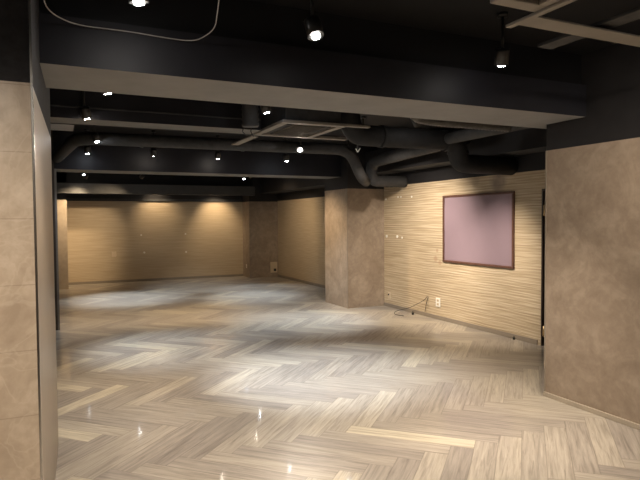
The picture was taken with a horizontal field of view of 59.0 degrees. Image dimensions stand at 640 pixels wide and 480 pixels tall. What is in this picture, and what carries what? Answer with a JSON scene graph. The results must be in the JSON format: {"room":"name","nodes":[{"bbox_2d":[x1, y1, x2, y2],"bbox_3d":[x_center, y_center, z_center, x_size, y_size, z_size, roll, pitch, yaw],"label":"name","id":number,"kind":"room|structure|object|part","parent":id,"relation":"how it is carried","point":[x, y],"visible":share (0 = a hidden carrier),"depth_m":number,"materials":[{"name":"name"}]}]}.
{"room":"empty commercial space","nodes":[
{"label":"empty commercial space","id":0,"kind":"room"},
{"bbox_2d":[66,194,242,281],"bbox_3d":[-4.069,-0.379,14.870,6.000,2.850,0.200,-1,2,-25],"label":"wall","id":1,"kind":"structure","parent":0,"point":[212,241],"depth_m":14.64,"materials":[{"name":"beige wood"}]},
{"bbox_2d":[67,198,242,201],"bbox_3d":[-4.157,-1.036,14.675,4.455,0.060,0.040,-1,2,-25],"label":"trim","id":2,"kind":"structure","parent":1,"relation":"attached to","point":[68,199],"depth_m":14.59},
{"bbox_2d":[69,274,242,284],"bbox_3d":[-4.147,1.022,14.761,4.455,0.060,0.013,-1,2,-25],"label":"baseboard","id":3,"kind":"structure","parent":1,"relation":"attached to","point":[231,275],"depth_m":14.67,"materials":[{"name":"brown wood"}]},
{"bbox_2d":[277,188,324,284],"bbox_3d":[-0.146,-0.361,13.544,0.210,2.850,5.520,-1,2,-25],"label":"wall","id":4,"kind":"structure","parent":0,"point":[301,214],"depth_m":13.92,"materials":[{"name":"beige paper"}]},
{"bbox_2d":[278,274,324,287],"bbox_3d":[-0.110,1.044,13.275,0.013,0.060,4.920,-1,2,-25],"label":"baseboard","id":5,"kind":"structure","parent":4,"relation":"attached to","point":[282,276],"depth_m":13.95,"materials":[{"name":"brown wood"}]},
{"bbox_2d":[55,276,639,479],"bbox_3d":[-1.132,1.375,6.527,7.800,0.100,17.900,-1,2,-25],"label":"floor","id":6,"kind":"structure","parent":0,"point":[237,377],"depth_m":4.98,"materials":[{"name":"brown wood"}]},
{"bbox_2d":[0,0,58,479],"bbox_3d":[-2.457,0.049,2.647,2.180,2.850,1.670,-1,2,-25],"label":"wall","id":7,"kind":"structure","parent":6,"relation":"on","point":[19,412],"depth_m":2.31,"materials":[{"name":"beige stone"}]},
{"bbox_2d":[28,0,42,479],"bbox_3d":[-1.170,0.055,2.326,0.010,2.840,0.012,-1,2,-25],"label":"trim","id":8,"kind":"structure","parent":7,"relation":"attached to","point":[29,1],"depth_m":2.32,"materials":[{"name":"metal"}]},
{"bbox_2d":[51,130,59,329],"bbox_3d":[-4.065,-0.141,8.261,0.416,2.850,0.690,-1,2,-25],"label":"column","id":9,"kind":"structure","parent":6,"relation":"on","point":[54,183],"depth_m":8.03,"materials":[{"name":"black metal"}]},
{"bbox_2d":[56,172,68,289],"bbox_3d":[-6.270,-0.303,13.232,0.625,2.850,0.910,-1,2,-25],"label":"column","id":10,"kind":"structure","parent":6,"relation":"on","point":[61,198],"depth_m":12.92,"materials":[{"name":"beige stone"}]},
{"bbox_2d":[242,177,277,277],"bbox_3d":[-1.649,-0.422,15.557,0.810,2.850,0.600,-1,2,-25],"label":"column","id":11,"kind":"structure","parent":6,"relation":"on","point":[260,211],"depth_m":15.29,"materials":[{"name":"beige paint"}]},
{"bbox_2d":[270,262,276,272],"bbox_3d":[-1.259,0.745,15.434,0.200,0.290,0.020,-1,2,-25],"label":"wall box","id":12,"kind":"object","parent":11,"relation":"attached to","point":[273,265],"visible":1,"depth_m":15.43,"materials":[{"name":"beige plastic"}]},
{"bbox_2d":[325,144,383,307],"bbox_3d":[0.620,-0.252,10.355,0.740,2.850,0.910,-1,2,-25],"label":"column","id":13,"kind":"structure","parent":6,"relation":"on","point":[365,204],"depth_m":9.99,"materials":[{"name":"beige paint"}]},
{"bbox_2d":[347,188,347,300],"bbox_3d":[0.478,0.151,9.797,0.010,2.085,0.010,-1,2,-25],"label":"trim","id":14,"kind":"structure","parent":13,"relation":"attached to","point":[347,188],"depth_m":9.79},
{"bbox_2d":[73,0,639,144],"bbox_3d":[-1.155,-1.598,6.420,7.800,0.150,17.900,-1,2,-25],"label":"ceiling","id":15,"kind":"structure","parent":0,"point":[471,18],"depth_m":3.69,"materials":[{"name":"black paint"}]},
{"bbox_2d":[79,91,91,119],"bbox_3d":[-2.133,-1.281,5.130,0.090,0.375,0.119,0,2,17],"label":"spotlight","id":16,"kind":"object","parent":15,"relation":"hanging from","point":[85,113],"visible":0.84,"depth_m":5.11,"materials":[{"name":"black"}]},
{"bbox_3d":[-2.138,-1.323,5.113,0.017,0.252,0.017,1,3,42],"label":"stem","id":17,"kind":"part","parent":16,"relation":"part of","materials":[{"name":"black metal"}]},
{"bbox_2d":[84,128,90,153],"bbox_3d":[-3.272,-1.384,7.938,0.092,0.355,0.100,-1,2,-25],"label":"spotlight","id":18,"kind":"object","parent":15,"relation":"hanging from","point":[87,149],"visible":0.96,"depth_m":7.91,"materials":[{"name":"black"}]},
{"bbox_2d":[90,125,100,142],"bbox_3d":[-2.690,-1.344,6.767,0.118,0.360,0.090,-1,2,-5],"label":"spotlight","id":19,"kind":"object","parent":15,"relation":"hanging from","point":[95,137],"visible":0.77,"depth_m":6.74,"materials":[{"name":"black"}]},
{"bbox_2d":[43,0,219,40],"bbox_3d":[-0.874,-1.237,2.665,0.818,0.308,0.745,-1,2,-25],"label":"wire loop","id":20,"kind":"object","parent":15,"relation":"hanging from","point":[43,0],"visible":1,"depth_m":2.95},
{"bbox_2d":[128,0,148,5],"bbox_3d":[-0.822,-1.223,2.538,0.090,0.326,0.105,0,2,20],"label":"spotlight","id":21,"kind":"object","parent":15,"relation":"attached to","point":[134,2],"visible":1,"depth_m":2.54,"materials":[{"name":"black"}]},
{"bbox_2d":[150,131,156,155],"bbox_3d":[-2.413,-1.395,8.188,0.094,0.363,0.122,-1,2,-25],"label":"spotlight","id":22,"kind":"object","parent":15,"relation":"hanging from","point":[153,152],"visible":0.96,"depth_m":8.16,"materials":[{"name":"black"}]},
{"bbox_2d":[50,88,260,133],"bbox_3d":[-1.855,-1.290,5.796,2.370,0.310,0.755,-1,2,-25],"label":"ceiling beam","id":23,"kind":"structure","parent":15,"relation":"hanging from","point":[113,109],"depth_m":5.51,"materials":[{"name":"black paint"}]},
{"bbox_2d":[56,172,254,195],"bbox_3d":[-4.072,-1.433,13.730,5.080,0.660,0.400,-1,2,-25],"label":"ceiling beam","id":24,"kind":"structure","parent":15,"relation":"attached to","point":[96,183],"depth_m":13.65,"materials":[{"name":"grey paint"}]},
{"bbox_2d":[53,130,340,178],"bbox_3d":[-1.822,-1.344,9.236,4.582,0.550,0.550,-1,2,-25],"label":"ceiling beam","id":25,"kind":"structure","parent":15,"relation":"attached to","point":[102,158],"depth_m":8.88,"materials":[{"name":"black paint"}]},
{"bbox_2d":[51,132,370,186],"bbox_3d":[-1.347,-1.083,7.863,4.716,0.573,1.404,-1,2,-13],"label":"pipe","id":26,"kind":"object","parent":25,"relation":"attached to","point":[73,141],"visible":0.94,"depth_m":7.41,"materials":[{"name":"black metal"}]},
{"bbox_2d":[215,135,220,158],"bbox_3d":[-1.573,-1.423,8.698,0.091,0.358,0.113,-1,2,-25],"label":"spotlight","id":27,"kind":"object","parent":15,"relation":"hanging from","point":[217,154],"visible":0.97,"depth_m":8.67,"materials":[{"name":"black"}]},
{"bbox_2d":[241,104,258,127],"bbox_3d":[-0.689,-1.301,5.564,0.179,0.380,0.188,-1,2,-25],"label":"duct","id":28,"kind":"object","parent":15,"relation":"hanging from","point":[250,114],"visible":0.58,"depth_m":5.51,"materials":[{"name":"black metal"}]},
{"bbox_2d":[260,105,270,113],"bbox_3d":[-0.498,-1.319,5.161,0.111,0.328,0.096,-1,2,-25],"label":"spotlight","id":29,"kind":"object","parent":15,"relation":"attached to","point":[265,109],"visible":0.42,"depth_m":5.13,"materials":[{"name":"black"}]},
{"bbox_2d":[283,138,288,161],"bbox_3d":[-0.536,-1.431,8.968,0.090,0.376,0.107,0,2,20],"label":"spotlight","id":30,"kind":"object","parent":15,"relation":"hanging from","point":[285,157],"visible":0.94,"depth_m":8.94,"materials":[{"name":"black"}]},
{"bbox_2d":[260,177,324,193],"bbox_3d":[-0.345,-1.479,13.084,0.490,0.580,4.920,-1,2,-25],"label":"wall","id":31,"kind":"structure","parent":15,"relation":"attached to","point":[267,185],"depth_m":13.54,"materials":[{"name":"black paint"}]},
{"bbox_2d":[297,138,303,152],"bbox_3d":[-0.268,-1.375,7.670,0.089,0.398,0.139,0,2,3],"label":"spotlight","id":32,"kind":"object","parent":15,"relation":"hanging from","point":[300,148],"visible":0.8,"depth_m":7.63,"materials":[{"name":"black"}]},
{"bbox_2d":[232,106,370,144],"bbox_3d":[-0.207,-1.312,6.508,1.180,0.282,1.720,-1,2,-25],"label":"air conditioner","id":33,"kind":"object","parent":15,"relation":"attached to","point":[281,121],"visible":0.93,"depth_m":5.82,"materials":[{"name":"grey plastic"}]},
{"bbox_3d":[-0.898,-1.182,6.708,0.090,0.017,0.780,-1,2,-25],"label":"rail","id":34,"kind":"part","parent":33,"relation":"part of","materials":[{"name":"grey plastic"}]},
{"bbox_2d":[273,124,323,135],"bbox_3d":[-0.240,-1.183,6.066,0.350,0.029,0.590,-1,2,-25],"label":"grille","id":35,"kind":"object","parent":33,"relation":"attached to","point":[292,129],"depth_m":6.02,"materials":[{"name":"grey metal"}]},
{"bbox_3d":[-0.240,-1.182,6.066,0.700,0.030,0.940,-1,2,-25],"label":"panel frame","id":36,"kind":"part","parent":33,"relation":"part of","materials":[{"name":"grey plastic"}]},
{"bbox_3d":[-0.241,-1.317,6.061,0.620,0.240,0.860,-1,2,-25],"label":"casing","id":37,"kind":"part","parent":33,"relation":"part of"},
{"bbox_3d":[0.104,-1.208,6.700,0.460,0.030,0.080,-1,2,-25],"label":"rail","id":38,"kind":"part","parent":33,"relation":"part of","materials":[{"name":"grey plastic"}]},
{"bbox_3d":[0.390,-1.183,5.874,0.280,0.025,0.060,-1,2,-25],"label":"rail","id":39,"kind":"part","parent":33,"relation":"part of","materials":[{"name":"grey plastic"}]},
{"bbox_2d":[39,0,585,128],"bbox_3d":[0.787,-1.207,4.179,5.610,0.500,0.575,-1,2,-25],"label":"ceiling beam","id":40,"kind":"structure","parent":15,"relation":"attached to","point":[255,53],"depth_m":3.51,"materials":[{"name":"black paint"}]},
{"bbox_2d":[304,0,323,40],"bbox_3d":[-0.034,-1.245,3.042,0.090,0.330,0.118,-2,3,-39],"label":"spotlight","id":41,"kind":"object","parent":15,"relation":"attached to","point":[313,26],"visible":1,"depth_m":3.02,"materials":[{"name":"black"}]},
{"bbox_3d":[-0.044,-1.287,3.053,0.017,0.206,0.017,-1,2,-2],"label":"stem","id":42,"kind":"part","parent":41,"relation":"part of","materials":[{"name":"black metal"}]},
{"bbox_2d":[411,120,420,126],"bbox_3d":[0.998,-1.346,5.864,0.089,0.348,0.133,1,3,38],"label":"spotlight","id":43,"kind":"object","parent":15,"relation":"attached to","point":[415,124],"visible":0.36,"depth_m":5.85,"materials":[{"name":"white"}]},
{"bbox_2d":[341,112,517,174],"bbox_3d":[1.348,-1.173,6.625,2.519,0.746,0.295,-2,2,-27],"label":"air duct","id":44,"kind":"object","parent":15,"relation":"hanging from","point":[380,136],"visible":0.86,"depth_m":6.45,"materials":[{"name":"black metal"}]},
{"bbox_2d":[444,126,528,143],"bbox_3d":[1.812,-1.149,5.832,0.130,0.130,1.540,-1,2,-25],"label":"air duct","id":45,"kind":"object","parent":44,"relation":"attached to","point":[467,134],"visible":0.47,"depth_m":6.12,"materials":[{"name":"black metal"}]},
{"bbox_2d":[410,118,511,131],"bbox_3d":[1.253,-1.274,5.243,1.351,0.454,0.170,-2,2,-31],"label":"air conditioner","id":46,"kind":"object","parent":15,"relation":"hanging from","point":[441,123],"visible":0.46,"depth_m":5.28,"materials":[{"name":"grey metal"}]},
{"bbox_2d":[494,12,509,66],"bbox_3d":[1.163,-1.274,3.613,0.090,0.331,0.120,0,2,5],"label":"spotlight","id":47,"kind":"object","parent":15,"relation":"attached to","point":[501,59],"visible":1,"depth_m":3.59,"materials":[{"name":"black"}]},
{"bbox_3d":[1.161,-1.316,3.595,0.017,0.207,0.017,-1,2,-2],"label":"stem","id":48,"kind":"part","parent":47,"relation":"part of","materials":[{"name":"black metal"}]},
{"bbox_2d":[490,0,639,46],"bbox_3d":[1.720,-1.185,2.592,1.840,0.285,1.010,-1,2,-25],"label":"frame","id":49,"kind":"object","parent":15,"relation":"attached to","point":[539,7],"visible":1,"depth_m":2.77,"materials":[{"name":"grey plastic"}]},
{"bbox_3d":[1.057,-1.052,2.187,0.290,0.030,0.830,-1,2,-25],"label":"panel frame","id":50,"kind":"part","parent":49,"relation":"part of","materials":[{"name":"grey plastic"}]},
{"bbox_3d":[1.108,-1.038,2.393,0.035,0.015,0.860,-1,2,-25],"label":"rail","id":51,"kind":"part","parent":49,"relation":"part of","materials":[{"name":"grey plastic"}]},
{"bbox_3d":[1.673,-1.078,3.043,1.550,0.010,0.120,-1,2,-25],"label":"rail","id":52,"kind":"part","parent":49,"relation":"part of","materials":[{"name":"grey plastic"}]},
{"bbox_2d":[537,7,639,48],"bbox_3d":[1.521,-1.104,2.800,0.110,0.019,1.050,-1,2,-25],"label":"rail","id":53,"kind":"object","parent":49,"relation":"attached to","point":[631,15],"visible":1,"depth_m":2.89,"materials":[{"name":"grey metal"}]},
{"bbox_2d":[384,128,544,344],"bbox_3d":[2.108,-0.188,8.254,0.180,2.850,5.980,-1,2,-25],"label":"wall","id":54,"kind":"structure","parent":0,"point":[502,299],"depth_m":8.23,"materials":[{"name":"beige wood"}]},
{"bbox_2d":[366,140,470,187],"bbox_3d":[1.550,-1.125,8.256,0.782,0.580,2.478,-1,2,-25],"label":"air duct","id":55,"kind":"object","parent":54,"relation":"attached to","point":[400,154],"visible":0.7,"depth_m":8.83,"materials":[{"name":"black metal"}]},
{"bbox_2d":[436,298,439,306],"bbox_3d":[1.818,0.961,8.708,0.014,0.135,0.105,-1,2,-25],"label":"wall socket","id":56,"kind":"object","parent":54,"relation":"attached to","point":[437,299],"visible":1,"depth_m":8.69,"materials":[{"name":"white plastic"}]},
{"bbox_2d":[365,128,545,174],"bbox_3d":[2.001,-1.276,7.763,0.380,0.380,4.895,-1,2,-25],"label":"ceiling beam","id":57,"kind":"structure","parent":54,"relation":"attached to","point":[531,140],"depth_m":7.12,"materials":[{"name":"black paint"}]},
{"bbox_2d":[319,135,344,136],"bbox_3d":[-0.905,-1.407,7.315,5.200,0.028,0.028,-1,2,-25],"label":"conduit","id":58,"kind":"object","parent":57,"relation":"attached to","point":[319,135],"visible":0.02,"depth_m":7.81,"materials":[{"name":"black metal"}]},
{"bbox_2d":[384,302,537,344],"bbox_3d":[1.906,1.199,8.530,0.015,0.060,3.570,-1,2,-25],"label":"baseboard","id":59,"kind":"structure","parent":54,"relation":"attached to","point":[490,330],"depth_m":8.06,"materials":[{"name":"brown wood"}]},
{"bbox_2d":[442,191,514,268],"bbox_3d":[2.169,-0.148,7.875,0.029,0.995,1.460,-1,2,-25],"label":"notice board","id":60,"kind":"object","parent":54,"relation":"attached to","point":[479,228],"visible":1,"depth_m":7.79,"materials":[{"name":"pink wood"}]},
{"bbox_2d":[541,189,544,345],"bbox_3d":[2.947,0.345,6.465,0.193,1.900,0.900,-1,2,-25],"label":"door","id":61,"kind":"structure","parent":54,"relation":"in","point":[543,190],"depth_m":6.83,"materials":[{"name":"brown wood"}]},
{"bbox_2d":[545,43,639,423],"bbox_3d":[4.013,0.007,2.426,1.658,2.850,6.200,-1,2,-25],"label":"wall","id":62,"kind":"structure","parent":0,"point":[593,237],"depth_m":4.41,"materials":[{"name":"beige paint"}]},
{"bbox_2d":[544,151,546,390],"bbox_3d":[1.955,0.296,4.895,0.012,2.127,0.012,-1,2,-25],"label":"trim","id":63,"kind":"structure","parent":62,"relation":"attached to","point":[545,151],"depth_m":4.89,"materials":[{"name":"black metal"}]},
{"bbox_2d":[543,391,639,429],"bbox_3d":[3.264,1.430,2.122,0.020,0.038,6.200,-1,2,-25],"label":"baseboard","id":64,"kind":"structure","parent":62,"relation":"attached to","point":[546,394],"depth_m":4.46,"materials":[{"name":"brown wood"}]}
]}

